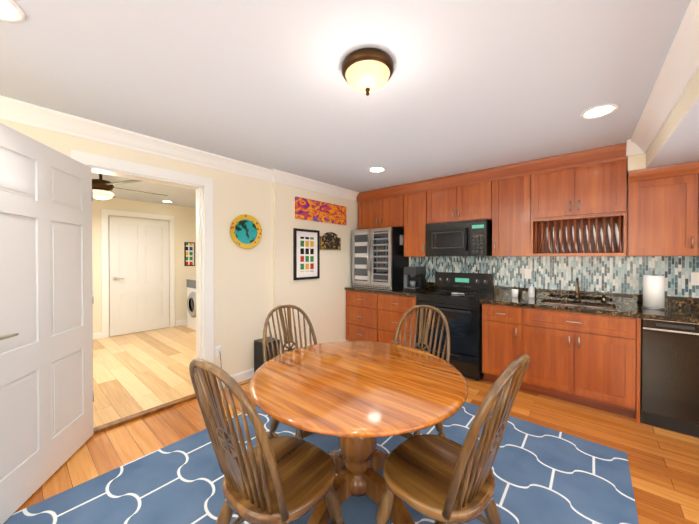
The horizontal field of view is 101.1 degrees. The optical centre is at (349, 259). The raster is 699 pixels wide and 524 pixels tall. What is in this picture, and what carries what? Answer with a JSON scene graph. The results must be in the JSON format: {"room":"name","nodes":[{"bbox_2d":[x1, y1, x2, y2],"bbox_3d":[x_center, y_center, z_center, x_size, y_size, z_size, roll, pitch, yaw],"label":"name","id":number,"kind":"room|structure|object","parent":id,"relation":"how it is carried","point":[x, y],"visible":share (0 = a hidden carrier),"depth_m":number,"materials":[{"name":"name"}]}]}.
{"room":"kitchen","nodes":[
{"label":"kitchen","id":0,"kind":"room"},
{"bbox_2d":[0,119,272,378],"bbox_3d":[-2.509,0.157,1.745,0.150,2.390,4.710,0,1,40],"label":"wall","id":1,"kind":"structure","parent":0,"point":[243,292],"depth_m":3.10,"materials":[{"name":"beige paint"}]},
{"bbox_2d":[0,123,93,523],"bbox_3d":[-1.852,0.321,1.732,0.161,2.030,0.962,0,0,-15],"label":"open door","id":2,"kind":"structure","parent":1,"relation":"in","point":[46,351],"depth_m":1.71,"materials":[{"name":"white wood"}]},
{"bbox_2d":[70,150,213,363],"bbox_3d":[-1.793,0.263,2.591,0.190,2.165,1.045,0,1,40],"label":"door frame","id":3,"kind":"structure","parent":1,"relation":"attached to","point":[202,186],"depth_m":2.87,"materials":[{"name":"white wood"}]},
{"bbox_2d":[215,345,221,356],"bbox_3d":[-1.350,0.946,2.978,0.029,0.115,0.070,0,1,40],"label":"outlet","id":4,"kind":"object","parent":1,"relation":"attached to","point":[218,348],"visible":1,"depth_m":2.97,"materials":[{"name":"white plastic"}]},
{"bbox_2d":[93,319,345,387],"bbox_3d":[-3.243,1.280,3.274,3.364,0.122,5.880,0,1,40],"label":"baseboard","id":5,"kind":"structure","parent":1,"relation":"attached to","point":[242,376],"depth_m":3.24,"materials":[{"name":"white wood"}]},
{"bbox_2d":[230,214,261,248],"bbox_3d":[-1.148,-0.314,3.203,0.020,0.384,0.384,0,1,40],"label":"wall art","id":6,"kind":"object","parent":1,"relation":"attached to","point":[246,231],"visible":0.96,"depth_m":3.20},
{"bbox_2d":[92,198,195,336],"bbox_3d":[-4.131,0.134,4.896,0.100,2.390,3.820,0,1,40],"label":"wall","id":7,"kind":"structure","parent":0,"point":[184,224],"depth_m":5.43,"materials":[{"name":"beige paint"}]},
{"bbox_2d":[101,209,174,337],"bbox_3d":[-3.783,0.225,5.215,0.020,2.158,1.095,0,1,40],"label":"door frame","id":8,"kind":"structure","parent":7,"relation":"attached to","point":[105,213],"depth_m":4.87,"materials":[{"name":"white wood"}]},
{"bbox_2d":[109,217,168,336],"bbox_3d":[-3.750,0.282,5.188,0.098,2.030,0.895,0,1,40],"label":"hall door","id":9,"kind":"structure","parent":7,"relation":"in","point":[138,275],"depth_m":5.16,"materials":[{"name":"white wood"}]},
{"bbox_2d":[184,242,194,265],"bbox_3d":[-3.246,-0.118,5.842,0.020,0.480,0.190,0,1,40],"label":"picture frame","id":10,"kind":"object","parent":7,"relation":"attached to","point":[189,253],"visible":0.96,"depth_m":5.83,"materials":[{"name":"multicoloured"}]},
{"bbox_2d":[273,182,358,353],"bbox_3d":[-0.356,0.139,4.246,0.200,2.390,1.890,0,1,40],"label":"wall","id":11,"kind":"structure","parent":0,"point":[320,302],"depth_m":3.94,"materials":[{"name":"beige paint"}]},
{"bbox_2d":[293,228,319,279],"bbox_3d":[-0.564,-0.073,3.821,0.026,0.660,0.435,0,1,40],"label":"art","id":12,"kind":"object","parent":11,"relation":"attached to","point":[306,253],"visible":0.96,"depth_m":3.81,"materials":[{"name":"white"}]},
{"bbox_2d":[295,196,345,224],"bbox_3d":[-0.372,-0.670,4.041,0.028,0.280,0.975,0,1,40],"label":"painting","id":13,"kind":"object","parent":11,"relation":"attached to","point":[313,210],"visible":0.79,"depth_m":3.97,"materials":[{"name":"paint"}]},
{"bbox_2d":[320,232,340,249],"bbox_3d":[-0.272,-0.273,4.168,0.021,0.255,0.415,0,1,40],"label":"sign","id":14,"kind":"object","parent":11,"relation":"attached to","point":[330,240],"visible":0.92,"depth_m":4.15,"materials":[{"name":"gold metal"}]},
{"bbox_2d":[0,0,698,200],"bbox_3d":[-0.598,-0.976,1.183,3.482,0.115,6.143,0,1,40],"label":"crown molding","id":15,"kind":"structure","parent":11,"relation":"attached to","point":[678,70],"depth_m":2.10,"materials":[{"name":"white wood"}]},
{"bbox_2d":[0,0,689,207],"bbox_3d":[-1.065,-1.079,1.816,8.750,0.080,6.700,0,1,40],"label":"ceiling","id":16,"kind":"structure","parent":0,"point":[472,85],"depth_m":1.63,"materials":[{"name":"white paint"}]},
{"bbox_2d":[0,0,25,22],"bbox_3d":[-1.445,-1.029,1.143,0.209,0.008,0.209,0,0,-5],"label":"recessed light","id":17,"kind":"object","parent":16,"relation":"in","point":[11,11],"depth_m":1.20,"materials":[{"name":"white"}]},
{"bbox_2d":[92,173,167,199],"bbox_3d":[-2.731,-0.859,3.224,1.279,0.380,1.231,0,1,40],"label":"ceiling fan","id":18,"kind":"object","parent":16,"relation":"hanging from","point":[102,188],"visible":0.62,"depth_m":3.13,"materials":[{"name":"brown metal"}]},
{"bbox_2d":[342,48,393,95],"bbox_3d":[0.096,-0.954,1.532,0.276,0.163,0.276,0,1,40],"label":"flush ceiling light","id":19,"kind":"object","parent":16,"relation":"attached to","point":[367,71],"visible":1,"depth_m":1.45,"materials":[{"name":"white glass"}]},
{"bbox_2d":[368,167,385,172],"bbox_3d":[0.317,-1.045,3.346,0.209,0.008,0.209,0,0,-5],"label":"recessed light","id":20,"kind":"object","parent":16,"relation":"in","point":[374,169],"depth_m":3.33,"materials":[{"name":"white"}]},
{"bbox_2d":[579,104,618,119],"bbox_3d":[1.746,-1.035,2.016,0.209,0.008,0.209,0,0,-5],"label":"recessed light","id":21,"kind":"object","parent":16,"relation":"in","point":[599,111],"depth_m":2.01,"materials":[{"name":"white"}]},
{"bbox_2d":[627,70,698,173],"bbox_3d":[1.414,-0.898,-0.284,2.051,0.250,6.500,0,1,40],"label":"soffit beam","id":22,"kind":"structure","parent":16,"relation":"attached to","point":[676,140],"depth_m":1.93,"materials":[{"name":"beige paint"}]},
{"bbox_2d":[13,324,698,523],"bbox_3d":[-1.065,1.368,1.834,8.750,0.086,6.700,0,1,40],"label":"floor","id":23,"kind":"structure","parent":0,"point":[664,467],"depth_m":2.35,"materials":[{"name":"brown wood"}]},
{"bbox_2d":[187,279,195,329],"bbox_3d":[-2.685,0.837,5.564,0.650,0.926,0.700,0,1,40],"label":"washer","id":24,"kind":"object","parent":23,"relation":"on","point":[191,303],"visible":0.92,"depth_m":5.36,"materials":[{"name":"white plastic"}]},
{"bbox_2d":[254,337,279,372],"bbox_3d":[-0.943,1.127,3.289,0.219,0.422,0.200,0,1,40],"label":"speaker","id":25,"kind":"object","parent":23,"relation":"on","point":[258,354],"visible":0.33,"depth_m":3.23},
{"bbox_2d":[3,402,638,523],"bbox_3d":[-0.185,1.349,1.456,2.520,0.010,3.560,0,1,40],"label":"rug","id":26,"kind":"object","parent":23,"relation":"on","point":[543,475],"visible":0.33,"depth_m":1.70,"materials":[{"name":"blue fabric"}]},
{"bbox_2d":[189,358,344,523],"bbox_3d":[-0.336,0.845,1.206,0.460,0.999,0.569,0,1,36],"label":"chair","id":27,"kind":"object","parent":26,"relation":"on","point":[281,480],"visible":1,"depth_m":1.07,"materials":[{"name":"brown wood"}]},
{"bbox_2d":[263,305,316,439],"bbox_3d":[-0.310,0.839,1.961,0.460,0.999,0.569,0,1,-42],"label":"chair","id":28,"kind":"object","parent":26,"relation":"on","point":[300,433],"visible":0.35,"depth_m":2.10,"materials":[{"name":"brown wood"}]},
{"bbox_2d":[249,341,467,523],"bbox_3d":[0.043,0.961,1.521,1.080,0.764,1.080,0,1,40],"label":"table","id":29,"kind":"object","parent":26,"relation":"on","point":[358,398],"visible":1,"depth_m":1.35,"materials":[{"name":"brown wood"}]},
{"bbox_2d":[393,305,449,438],"bbox_3d":[0.402,0.839,1.944,0.460,0.999,0.569,0,1,40],"label":"chair","id":30,"kind":"object","parent":26,"relation":"on","point":[439,427],"visible":0.25,"depth_m":2.09,"materials":[{"name":"brown wood"}]},
{"bbox_2d":[375,354,529,523],"bbox_3d":[0.428,0.844,1.226,0.460,0.999,0.569,0,1,-44],"label":"chair","id":31,"kind":"object","parent":26,"relation":"on","point":[440,479],"visible":1,"depth_m":1.10,"materials":[{"name":"brown wood"}]},
{"bbox_2d":[346,290,416,347],"bbox_3d":[0.581,0.898,4.267,1.201,0.870,0.651,0,1,40],"label":"base cabinet","id":32,"kind":"object","parent":23,"relation":"on","point":[373,317],"visible":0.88,"depth_m":4.05,"materials":[{"name":"brown wood"}]},
{"bbox_2d":[416,272,493,379],"bbox_3d":[1.311,0.756,3.603,0.752,1.165,0.714,0,1,40],"label":"stove","id":33,"kind":"object","parent":23,"relation":"on","point":[462,313],"visible":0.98,"depth_m":3.33,"materials":[{"name":"black metal"}]},
{"bbox_2d":[482,322,524,389],"bbox_3d":[1.794,0.906,3.261,0.390,0.870,0.618,0,1,40],"label":"base cabinet","id":34,"kind":"object","parent":23,"relation":"on","point":[501,345],"depth_m":3.04,"materials":[{"name":"brown wood"}]},
{"bbox_2d":[480,286,528,329],"bbox_3d":[1.783,0.497,3.256,0.403,0.332,0.634,0,1,40],"label":"base cabinet","id":35,"kind":"object","parent":23,"relation":"on","point":[500,308],"depth_m":3.06,"materials":[{"name":"brown wood"}]},
{"bbox_2d":[525,288,636,341],"bbox_3d":[2.246,0.500,2.864,0.810,0.332,0.634,0,1,40],"label":"base cabinet","id":36,"kind":"object","parent":23,"relation":"on","point":[555,311],"depth_m":2.71,"materials":[{"name":"brown wood"}]},
{"bbox_2d":[525,330,640,423],"bbox_3d":[2.263,0.909,2.864,0.840,0.870,0.618,0,1,40],"label":"base cabinet","id":37,"kind":"object","parent":23,"relation":"on","point":[585,350],"depth_m":2.59,"materials":[{"name":"brown wood"}]},
{"bbox_2d":[633,294,698,345],"bbox_3d":[3.322,0.507,1.952,2.011,0.332,0.634,0,1,40],"label":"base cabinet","id":38,"kind":"object","parent":23,"relation":"on","point":[678,309],"depth_m":2.44,"materials":[{"name":"brown stone"}]},
{"bbox_2d":[345,282,698,323],"bbox_3d":[2.109,0.499,2.981,5.192,0.332,0.633,0,1,40],"label":"countertop","id":39,"kind":"structure","parent":38,"relation":"on","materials":[{"name":"stone"}]},
{"bbox_2d":[352,227,408,289],"bbox_3d":[0.457,-0.021,4.403,0.716,0.883,0.538,0,1,40],"label":"wine fridge","id":40,"kind":"object","parent":39,"relation":"on","point":[380,260],"visible":1,"depth_m":4.18,"materials":[{"name":"black"}]},
{"bbox_2d":[404,266,425,291],"bbox_3d":[0.891,0.258,4.029,0.245,0.330,0.290,0,1,40],"label":"coffee maker","id":41,"kind":"object","parent":39,"relation":"on","point":[415,278],"visible":1,"depth_m":3.97,"materials":[{"name":"black plastic"}]},
{"bbox_2d":[512,289,518,296],"bbox_3d":[1.934,0.387,3.362,0.072,0.085,0.072,0,1,40],"label":"cup","id":42,"kind":"object","parent":39,"relation":"on","point":[514,292],"visible":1,"depth_m":3.34,"materials":[{"name":"white ceramic"}]},
{"bbox_2d":[529,281,534,297],"bbox_3d":[2.079,0.338,3.284,0.060,0.183,0.069,0,1,40],"label":"soap bottle","id":43,"kind":"object","parent":39,"relation":"on","point":[531,291],"visible":1,"depth_m":3.27,"materials":[{"name":"white plastic"}]},
{"bbox_2d":[574,278,605,302],"bbox_3d":[2.431,0.307,2.910,0.256,0.251,0.211,0,1,40],"label":"faucet","id":44,"kind":"object","parent":39,"relation":"on","point":[577,297],"visible":1,"depth_m":2.91,"materials":[{"name":"brown"}]},
{"bbox_2d":[642,268,665,309],"bbox_3d":[2.729,0.254,2.582,0.150,0.361,0.150,0,1,40],"label":"paper towel","id":45,"kind":"object","parent":39,"relation":"on","point":[653,291],"visible":1,"depth_m":2.54,"materials":[{"name":"white paper"}]},
{"bbox_2d":[640,318,698,437],"bbox_3d":[2.814,0.912,2.389,0.600,0.870,0.624,0,1,40],"label":"dishwasher","id":46,"kind":"object","parent":23,"relation":"on","point":[669,380],"visible":0.85,"depth_m":2.25,"materials":[{"name":"black metal"}]},
{"bbox_3d":[2.309,0.146,3.291,5.500,2.390,0.100,0,1,40],"label":"wall","id":47,"kind":"structure","parent":0,"visible":0},
{"bbox_2d":[356,143,626,256],"bbox_3d":[1.411,-0.545,3.712,3.110,1.006,0.408,0,1,40],"label":"upper cabinet","id":48,"kind":"object","parent":47,"relation":"attached to","point":[573,204],"visible":1,"depth_m":3.12,"materials":[{"name":"brown wood"}]},
{"bbox_2d":[425,219,491,255],"bbox_3d":[1.407,-0.260,3.694,0.756,0.426,0.440,0,1,40],"label":"microwave","id":49,"kind":"object","parent":48,"relation":"attached to","point":[467,238],"visible":1,"depth_m":3.51,"materials":[{"name":"black"}]},
{"bbox_2d":[411,256,698,297],"bbox_3d":[2.615,0.143,2.959,4.396,0.380,0.009,0,1,40],"label":"tile backsplash","id":50,"kind":"structure","parent":47,"relation":"attached to","point":[616,274],"depth_m":3.08,"materials":[{"name":"tile"}]},
{"bbox_2d":[524,269,530,278],"bbox_3d":[2.099,0.162,3.384,0.070,0.115,0.008,0,1,40],"label":"outlet","id":51,"kind":"object","parent":50,"relation":"attached to","point":[527,272],"depth_m":3.38,"materials":[{"name":"white plastic"}]},
{"bbox_2d":[691,272,698,284],"bbox_3d":[3.083,0.169,2.550,0.070,0.115,0.008,0,1,40],"label":"outlet","id":52,"kind":"object","parent":50,"relation":"attached to","point":[694,277],"depth_m":2.56,"materials":[{"name":"white plastic"}]},
{"bbox_2d":[627,161,698,255],"bbox_3d":[2.917,-0.412,2.447,0.810,0.758,0.392,0,1,40],"label":"upper cabinet","id":53,"kind":"object","parent":47,"relation":"attached to","point":[662,210],"visible":0.96,"depth_m":2.41,"materials":[{"name":"brown wood"}]}
]}

